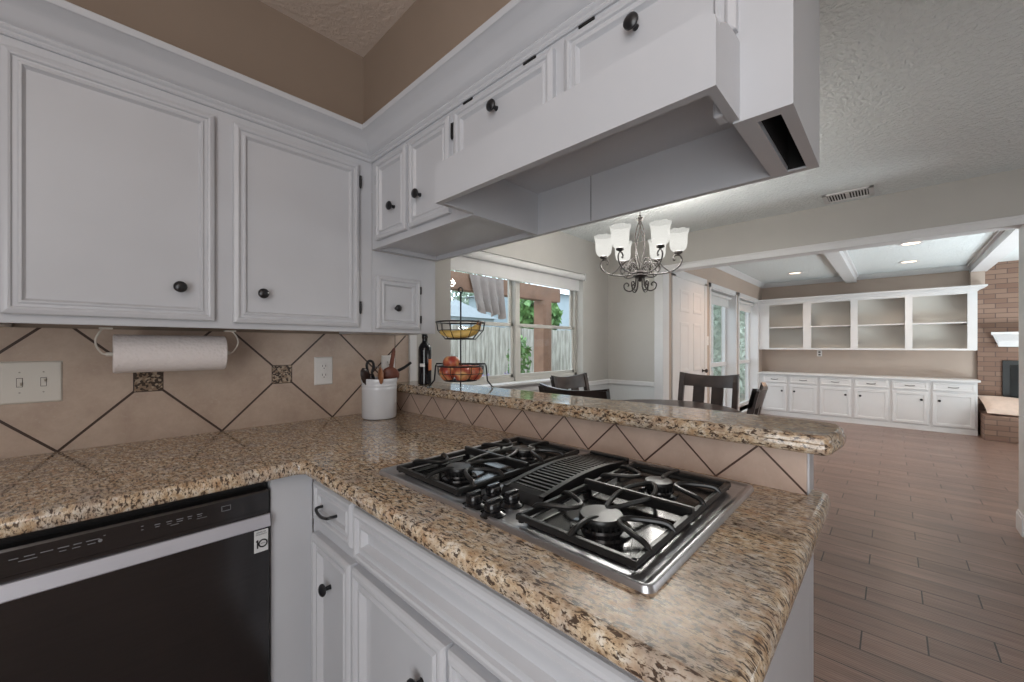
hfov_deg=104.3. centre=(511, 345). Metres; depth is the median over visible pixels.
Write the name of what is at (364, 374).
serving spoon
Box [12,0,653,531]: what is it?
wall
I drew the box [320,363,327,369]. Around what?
socket
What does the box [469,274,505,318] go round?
canvas
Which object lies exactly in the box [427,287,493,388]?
fruit stand
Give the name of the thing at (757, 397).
dining chair
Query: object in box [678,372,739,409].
dining chair
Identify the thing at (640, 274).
chandelier
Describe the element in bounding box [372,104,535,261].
upper cabinet
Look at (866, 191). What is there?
ceiling vent
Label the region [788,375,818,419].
base cabinet
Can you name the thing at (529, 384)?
window
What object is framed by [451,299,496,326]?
house
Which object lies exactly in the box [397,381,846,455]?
countertop
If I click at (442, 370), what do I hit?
apple
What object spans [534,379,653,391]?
trim
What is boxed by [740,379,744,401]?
floor
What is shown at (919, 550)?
floor
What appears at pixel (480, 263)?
roller blind
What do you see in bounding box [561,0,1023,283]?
ceiling
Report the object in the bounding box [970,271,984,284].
wall
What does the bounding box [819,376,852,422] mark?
base cabinet
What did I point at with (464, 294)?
tree
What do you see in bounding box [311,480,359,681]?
base cabinet
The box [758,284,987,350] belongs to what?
wall shelf unit
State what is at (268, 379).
tile backsplash
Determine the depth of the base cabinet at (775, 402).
7.12 m
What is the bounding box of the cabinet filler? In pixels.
[267,475,312,681]
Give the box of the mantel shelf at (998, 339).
[991,332,1018,346]
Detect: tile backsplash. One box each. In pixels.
[0,327,408,458]
[397,392,806,494]
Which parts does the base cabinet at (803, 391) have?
drawer, door, baseboard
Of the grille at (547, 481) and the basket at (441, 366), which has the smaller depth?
the grille at (547, 481)
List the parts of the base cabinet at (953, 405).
drawer, door, baseboard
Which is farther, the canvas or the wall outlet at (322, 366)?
the canvas
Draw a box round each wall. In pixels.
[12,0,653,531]
[363,0,510,122]
[482,231,607,380]
[669,267,761,413]
[762,270,976,378]
[807,453,813,681]
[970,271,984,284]
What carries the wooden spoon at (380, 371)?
in the utensil crock
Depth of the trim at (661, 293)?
3.27 m
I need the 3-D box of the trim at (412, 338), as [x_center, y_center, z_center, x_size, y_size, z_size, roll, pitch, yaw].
[-0.532,0.065,2.127,0.018,0.246,0.042,0,0,44]
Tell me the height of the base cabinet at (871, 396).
0.735 m
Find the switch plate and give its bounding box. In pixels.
[0,361,62,404]
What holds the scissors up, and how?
in the utensil crock
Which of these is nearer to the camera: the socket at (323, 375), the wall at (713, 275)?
the socket at (323, 375)
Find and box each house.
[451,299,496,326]
[464,294,569,330]
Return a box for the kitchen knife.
[397,362,411,371]
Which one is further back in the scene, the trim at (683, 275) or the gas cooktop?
the trim at (683, 275)
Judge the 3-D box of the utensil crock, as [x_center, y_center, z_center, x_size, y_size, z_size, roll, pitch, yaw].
[-0.604,0.235,1.813,0.159,0.181,0.159,0,0,44]
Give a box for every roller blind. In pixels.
[451,251,585,291]
[711,292,731,307]
[740,300,753,312]
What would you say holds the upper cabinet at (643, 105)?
attached to the wall at (428, 30)
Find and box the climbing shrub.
[506,335,531,381]
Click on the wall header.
(997, 195)
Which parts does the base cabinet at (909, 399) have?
drawer, door, baseboard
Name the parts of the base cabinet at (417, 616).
door, knob, door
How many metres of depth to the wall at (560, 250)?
4.36 m
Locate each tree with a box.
[451,270,482,304]
[520,299,562,329]
[711,304,744,389]
[711,305,744,397]
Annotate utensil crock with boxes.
[361,377,397,419]
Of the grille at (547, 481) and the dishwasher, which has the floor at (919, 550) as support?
the dishwasher
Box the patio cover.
[451,271,559,379]
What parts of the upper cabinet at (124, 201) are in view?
door, knob, knob, door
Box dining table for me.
[620,399,742,412]
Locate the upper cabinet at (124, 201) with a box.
[0,34,371,331]
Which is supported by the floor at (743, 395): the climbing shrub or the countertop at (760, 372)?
the climbing shrub
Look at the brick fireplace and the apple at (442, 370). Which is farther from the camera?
the brick fireplace
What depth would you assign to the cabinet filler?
1.15 m
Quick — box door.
[676,277,707,400]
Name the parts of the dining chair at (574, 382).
post, post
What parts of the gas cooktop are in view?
burner, control knob, control knob, control knob, control knob, burner, burner, burner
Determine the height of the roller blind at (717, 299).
0.170 m
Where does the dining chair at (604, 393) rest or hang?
on the floor at (919, 550)
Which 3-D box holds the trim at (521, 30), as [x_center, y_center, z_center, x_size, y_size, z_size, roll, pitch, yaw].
[-0.640,-0.796,0.529,1.424,0.102,1.680,0,0,44]
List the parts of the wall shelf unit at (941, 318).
shelf, shelf, panel, crown, shelf, shelf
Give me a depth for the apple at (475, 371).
1.77 m
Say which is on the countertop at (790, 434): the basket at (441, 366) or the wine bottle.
the wine bottle
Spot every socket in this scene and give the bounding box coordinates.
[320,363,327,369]
[320,372,327,378]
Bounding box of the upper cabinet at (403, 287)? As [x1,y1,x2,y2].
[339,250,434,334]
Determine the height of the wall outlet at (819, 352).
0.105 m
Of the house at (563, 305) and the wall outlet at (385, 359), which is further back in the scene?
the house at (563, 305)
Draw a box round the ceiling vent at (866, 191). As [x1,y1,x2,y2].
[821,185,874,203]
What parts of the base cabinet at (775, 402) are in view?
baseboard, drawer, door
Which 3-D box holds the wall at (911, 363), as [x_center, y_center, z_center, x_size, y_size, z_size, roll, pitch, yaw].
[6.858,0.034,5.645,6.100,2.412,0.120,0,0,44]
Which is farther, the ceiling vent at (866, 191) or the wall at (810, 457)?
the ceiling vent at (866, 191)
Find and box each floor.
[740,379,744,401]
[760,414,1023,681]
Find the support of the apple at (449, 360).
in the fruit stand
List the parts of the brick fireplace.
glass door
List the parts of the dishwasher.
control panel, handle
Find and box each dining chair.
[538,383,609,398]
[550,373,589,390]
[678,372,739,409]
[747,382,767,414]
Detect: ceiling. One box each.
[259,0,415,56]
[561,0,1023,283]
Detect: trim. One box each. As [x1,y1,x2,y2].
[0,0,618,163]
[408,335,416,380]
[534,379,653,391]
[654,215,1023,536]
[671,271,706,402]
[715,265,969,287]
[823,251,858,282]
[967,229,1018,272]
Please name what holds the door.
in the wall at (713, 275)
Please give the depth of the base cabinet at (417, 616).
0.73 m
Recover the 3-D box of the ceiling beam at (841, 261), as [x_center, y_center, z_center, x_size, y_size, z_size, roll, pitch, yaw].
[4.158,-1.115,5.074,0.200,0.115,4.440,0,0,44]
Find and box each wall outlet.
[314,357,331,384]
[381,355,394,369]
[817,350,821,355]
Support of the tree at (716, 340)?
on the floor at (743, 395)
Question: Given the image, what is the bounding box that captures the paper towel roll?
[112,335,227,372]
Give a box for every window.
[451,280,576,390]
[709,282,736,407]
[738,292,758,412]
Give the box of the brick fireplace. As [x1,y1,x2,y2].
[977,260,1018,442]
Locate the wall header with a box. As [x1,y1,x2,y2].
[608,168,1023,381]
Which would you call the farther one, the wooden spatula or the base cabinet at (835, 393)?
the base cabinet at (835, 393)
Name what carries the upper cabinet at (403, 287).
attached to the wall at (252, 39)
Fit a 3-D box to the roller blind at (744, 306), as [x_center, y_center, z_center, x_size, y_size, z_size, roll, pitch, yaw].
[4.024,-0.690,6.911,0.052,0.170,1.190,0,0,44]
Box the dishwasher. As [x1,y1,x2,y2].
[0,481,270,681]
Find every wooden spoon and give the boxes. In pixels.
[378,367,383,383]
[383,367,398,378]
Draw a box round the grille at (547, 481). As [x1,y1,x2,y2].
[501,450,628,506]
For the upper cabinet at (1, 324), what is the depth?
1.11 m
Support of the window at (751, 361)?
in the wall at (713, 275)
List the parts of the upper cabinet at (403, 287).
door, knob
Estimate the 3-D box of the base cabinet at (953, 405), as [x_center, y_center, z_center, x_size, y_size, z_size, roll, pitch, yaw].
[6.371,0.873,5.760,0.454,0.735,0.387,0,0,44]
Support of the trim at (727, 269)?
attached to the wall at (976, 278)
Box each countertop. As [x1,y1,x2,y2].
[0,409,830,681]
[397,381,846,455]
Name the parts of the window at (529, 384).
frame, frame, sill, frame, frame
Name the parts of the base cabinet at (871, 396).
drawer, door, baseboard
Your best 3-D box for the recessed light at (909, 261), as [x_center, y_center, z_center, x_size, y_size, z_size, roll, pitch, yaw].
[5.509,-1.167,5.524,0.216,0.009,0.216,0,0,44]
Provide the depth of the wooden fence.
11.47 m
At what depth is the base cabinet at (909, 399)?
5.94 m
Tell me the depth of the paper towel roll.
1.27 m
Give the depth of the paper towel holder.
1.20 m
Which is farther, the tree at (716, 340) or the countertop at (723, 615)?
the tree at (716, 340)
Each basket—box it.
[435,320,485,339]
[437,365,483,381]
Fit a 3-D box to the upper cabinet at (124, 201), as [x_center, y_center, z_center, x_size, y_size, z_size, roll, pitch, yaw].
[-1.006,-0.408,1.386,0.368,0.704,0.950,0,0,44]
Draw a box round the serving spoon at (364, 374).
[360,368,369,384]
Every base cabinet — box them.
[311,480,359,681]
[352,506,808,681]
[759,374,787,415]
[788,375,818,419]
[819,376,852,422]
[853,378,889,426]
[890,379,929,430]
[930,381,977,435]
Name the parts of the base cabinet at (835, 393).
drawer, door, baseboard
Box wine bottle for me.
[418,334,431,384]
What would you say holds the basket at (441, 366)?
on the fruit stand
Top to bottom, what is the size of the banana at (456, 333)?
0.080 m
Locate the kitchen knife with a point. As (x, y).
(409, 363)
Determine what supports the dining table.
on the floor at (919, 550)
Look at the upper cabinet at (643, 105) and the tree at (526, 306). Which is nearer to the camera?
the upper cabinet at (643, 105)
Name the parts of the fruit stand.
leg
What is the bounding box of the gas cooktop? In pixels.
[379,436,753,593]
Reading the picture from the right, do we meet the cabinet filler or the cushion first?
the cushion
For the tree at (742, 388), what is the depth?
10.44 m
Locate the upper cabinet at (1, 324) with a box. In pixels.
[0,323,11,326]
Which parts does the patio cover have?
post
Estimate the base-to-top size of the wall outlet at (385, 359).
0.115 m
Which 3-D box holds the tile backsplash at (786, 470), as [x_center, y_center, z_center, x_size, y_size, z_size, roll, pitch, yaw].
[0.027,0.285,1.470,1.722,0.110,0.014,0,0,44]
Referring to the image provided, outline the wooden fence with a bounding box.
[451,325,569,382]
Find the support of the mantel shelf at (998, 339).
attached to the brick fireplace
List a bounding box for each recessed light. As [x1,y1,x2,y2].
[787,272,802,274]
[898,241,923,245]
[899,260,919,263]
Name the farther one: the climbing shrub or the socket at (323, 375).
the climbing shrub
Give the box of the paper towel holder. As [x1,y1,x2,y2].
[94,327,238,355]
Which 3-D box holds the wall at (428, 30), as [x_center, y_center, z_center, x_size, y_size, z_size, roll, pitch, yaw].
[1.169,-1.121,0.260,5.070,0.681,0.187,0,0,44]
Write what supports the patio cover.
on the floor at (743, 395)
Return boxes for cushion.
[978,395,1018,416]
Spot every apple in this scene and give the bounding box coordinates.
[439,365,453,379]
[443,356,459,365]
[453,365,469,380]
[469,365,482,379]
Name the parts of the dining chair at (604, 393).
post, post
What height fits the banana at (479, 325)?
0.080 m
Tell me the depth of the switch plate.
1.19 m
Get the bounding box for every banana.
[440,320,479,337]
[463,322,481,337]
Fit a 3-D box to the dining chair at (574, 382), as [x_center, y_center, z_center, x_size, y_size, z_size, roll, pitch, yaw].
[0.666,0.740,3.252,0.556,1.000,0.492,0,0,44]
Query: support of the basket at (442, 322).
on the fruit stand
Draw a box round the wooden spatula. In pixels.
[389,348,395,366]
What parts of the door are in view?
panel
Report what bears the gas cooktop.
in the countertop at (723, 615)
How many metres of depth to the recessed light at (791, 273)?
6.40 m
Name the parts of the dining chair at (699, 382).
post, rail, post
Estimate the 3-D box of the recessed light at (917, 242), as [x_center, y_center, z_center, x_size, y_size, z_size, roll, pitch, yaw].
[4.546,-1.167,4.535,0.216,0.009,0.216,0,0,44]
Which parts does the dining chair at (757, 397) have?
post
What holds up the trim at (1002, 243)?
attached to the wall at (976, 278)
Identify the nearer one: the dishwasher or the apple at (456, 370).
the dishwasher
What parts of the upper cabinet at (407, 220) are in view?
knob, door, knob, door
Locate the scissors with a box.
[365,360,374,378]
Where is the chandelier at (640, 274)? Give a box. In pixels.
[600,215,682,292]
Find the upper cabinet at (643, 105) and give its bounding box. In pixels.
[435,0,819,236]
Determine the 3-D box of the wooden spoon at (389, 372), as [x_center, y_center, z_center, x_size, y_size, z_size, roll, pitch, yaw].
[-0.568,0.202,1.822,0.102,0.212,0.022,0,0,-24]
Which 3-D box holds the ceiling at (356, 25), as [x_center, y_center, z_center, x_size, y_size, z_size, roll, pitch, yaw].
[0.205,-1.451,-0.748,5.270,0.080,2.603,0,0,44]
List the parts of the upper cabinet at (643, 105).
knob, door, knob, door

